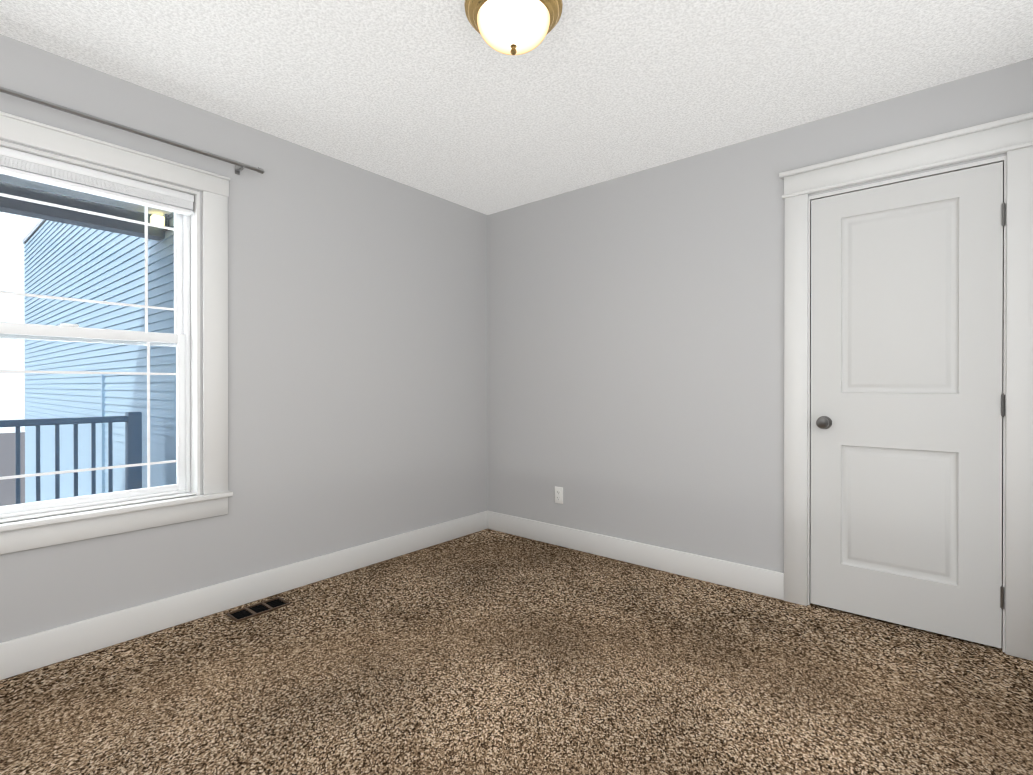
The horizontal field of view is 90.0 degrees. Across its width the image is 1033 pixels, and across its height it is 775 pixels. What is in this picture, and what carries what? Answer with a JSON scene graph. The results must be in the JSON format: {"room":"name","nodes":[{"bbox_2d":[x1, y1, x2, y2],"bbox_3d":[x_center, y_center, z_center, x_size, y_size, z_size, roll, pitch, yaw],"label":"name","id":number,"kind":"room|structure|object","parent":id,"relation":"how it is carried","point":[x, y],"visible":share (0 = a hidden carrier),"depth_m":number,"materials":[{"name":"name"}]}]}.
{"room":"empty bedroom","nodes":[
{"label":"empty bedroom","id":0,"kind":"room"},
{"bbox_2d":[0,34,486,642],"bbox_3d":[-1.547,-0.117,2.541,0.150,2.430,3.950,0,0,40],"label":"wall","id":1,"kind":"structure","parent":0,"point":[356,356],"depth_m":2.86,"materials":[{"name":"grey paint"}]},
{"bbox_2d":[0,111,232,554],"bbox_3d":[-1.845,-0.203,2.145,0.198,1.657,1.178,0,0,40],"label":"window","id":2,"kind":"structure","parent":1,"relation":"in","point":[44,531],"depth_m":2.36,"materials":[{"name":"white"}]},
{"bbox_2d":[0,146,193,215],"bbox_3d":[-1.843,-0.872,2.140,0.055,0.090,0.888,0,0,40],"label":"blind stack","id":3,"kind":"object","parent":2,"relation":"attached to","point":[23,165],"visible":0.96,"depth_m":2.17,"materials":[{"name":"white plastic"}]},
{"bbox_2d":[0,86,264,174],"bbox_3d":[-1.798,-1.095,2.060,0.074,0.052,1.535,0,0,40],"label":"curtain rod","id":4,"kind":"object","parent":1,"relation":"attached to","point":[239,166],"visible":1,"depth_m":2.19,"materials":[{"name":"grey metal"}]},
{"bbox_2d":[0,510,487,679],"bbox_3d":[-1.482,1.029,2.490,0.020,0.138,3.950,0,0,40],"label":"baseboard","id":5,"kind":"structure","parent":1,"relation":"attached to","point":[24,654],"depth_m":2.46,"materials":[{"name":"white wood"}]},
{"bbox_2d":[0,529,1032,774],"bbox_3d":[-0.221,1.161,1.441,3.600,0.120,4.250,0,0,40],"label":"floor","id":6,"kind":"structure","parent":0,"point":[488,651],"depth_m":1.89,"materials":[{"name":"carpet"}]},
{"bbox_2d":[226,597,290,621],"bbox_3d":[-1.272,1.093,2.550,0.127,0.009,0.260,0,0,40],"label":"air vent register","id":7,"kind":"object","parent":6,"relation":"on","point":[244,613],"visible":0.94,"depth_m":2.54,"materials":[{"name":"brown metal"}]},
{"bbox_2d":[0,0,1032,214],"bbox_3d":[-0.221,-1.389,1.433,3.600,0.120,4.250,0,0,40],"label":"ceiling","id":8,"kind":"structure","parent":0,"point":[442,99],"depth_m":2.16,"materials":[{"name":"white paint"}]},
{"bbox_2d":[464,0,562,54],"bbox_3d":[-0.010,-1.247,1.804,0.342,0.166,0.342,0,0,40],"label":"flush-mount light","id":9,"kind":"object","parent":8,"relation":"attached to","point":[513,27],"visible":1,"depth_m":1.75,"materials":[{"name":"white glass"}]},
{"bbox_2d":[487,58,1032,572],"bbox_3d":[1.090,-0.119,3.013,3.600,2.430,0.150,0,0,40],"label":"wall","id":10,"kind":"structure","parent":0,"point":[635,356],"depth_m":3.08,"materials":[{"name":"grey paint"}]},
{"bbox_2d":[555,486,562,503],"bbox_3d":[0.292,0.746,3.576,0.070,0.115,0.009,0,0,40],"label":"electrical outlet plate","id":11,"kind":"object","parent":10,"relation":"attached to","point":[559,495],"visible":1,"depth_m":3.57,"materials":[{"name":"white plastic"}]},
{"bbox_2d":[488,511,783,599],"bbox_3d":[0.587,1.026,3.327,2.070,0.138,0.016,0,0,40],"label":"baseboard","id":12,"kind":"structure","parent":10,"relation":"attached to","point":[761,581],"depth_m":3.13,"materials":[{"name":"white wood"}]},
{"bbox_2d":[779,112,1032,660],"bbox_3d":[1.782,-0.001,2.411,0.979,2.198,0.190,0,0,40],"label":"door frame","id":13,"kind":"structure","parent":10,"relation":"attached to","point":[1012,137],"depth_m":2.18,"materials":[{"name":"white wood"}]},
{"bbox_2d":[810,162,1005,647],"bbox_3d":[1.742,0.074,2.355,0.710,2.024,0.102,0,0,40],"label":"door","id":14,"kind":"structure","parent":10,"relation":"in","point":[907,404],"depth_m":2.34,"materials":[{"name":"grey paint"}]},
{"label":"outside","id":15,"kind":"structure","parent":0,"visible":0},
{"bbox_2d":[0,432,24,505],"bbox_3d":[-26.574,4.086,21.272,57.430,0.100,120.000,0,0,40],"label":"yard","id":16,"kind":"structure","parent":15,"point":[10,443],"depth_m":26.10,"materials":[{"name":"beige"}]},
{"bbox_2d":[0,174,171,215],"bbox_3d":[-4.507,-1.427,0.989,2.380,0.060,7.085,0,0,40],"label":"roof","id":17,"kind":"structure","parent":15,"point":[8,178],"depth_m":3.76,"materials":[{"name":"white"}]},
{"bbox_2d":[0,182,164,240],"bbox_3d":[-5.229,-1.314,1.591,0.140,0.170,7.085,0,0,40],"label":"beam","id":18,"kind":"structure","parent":17,"relation":"attached to","point":[136,227],"depth_m":3.83,"materials":[{"name":"blue"}]},
{"bbox_3d":[-4.445,1.373,0.947,2.240,0.100,7.085,0,0,40],"label":"deck","id":19,"kind":"object","parent":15,"visible":0},
{"bbox_2d":[0,412,141,503],"bbox_3d":[-5.279,0.763,1.538,0.090,1.115,6.930,0,0,40],"label":"railing","id":20,"kind":"object","parent":19,"relation":"on","point":[56,422],"depth_m":3.96,"materials":[{"name":"blue"}]},
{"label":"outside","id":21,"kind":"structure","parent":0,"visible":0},
{"bbox_2d":[23,212,175,502],"bbox_3d":[-4.890,0.071,6.083,9.380,5.230,0.283,0,0,40],"label":"siding","id":22,"kind":"object","parent":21,"point":[62,406],"depth_m":5.78,"materials":[{"name":"blue plastic"}]},
{"bbox_2d":[150,214,168,230],"bbox_3d":[-2.898,-1.345,4.189,0.100,0.115,0.108,0,0,40],"label":"sconce","id":23,"kind":"object","parent":22,"relation":"attached to","point":[160,221],"depth_m":4.17,"materials":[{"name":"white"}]}
]}

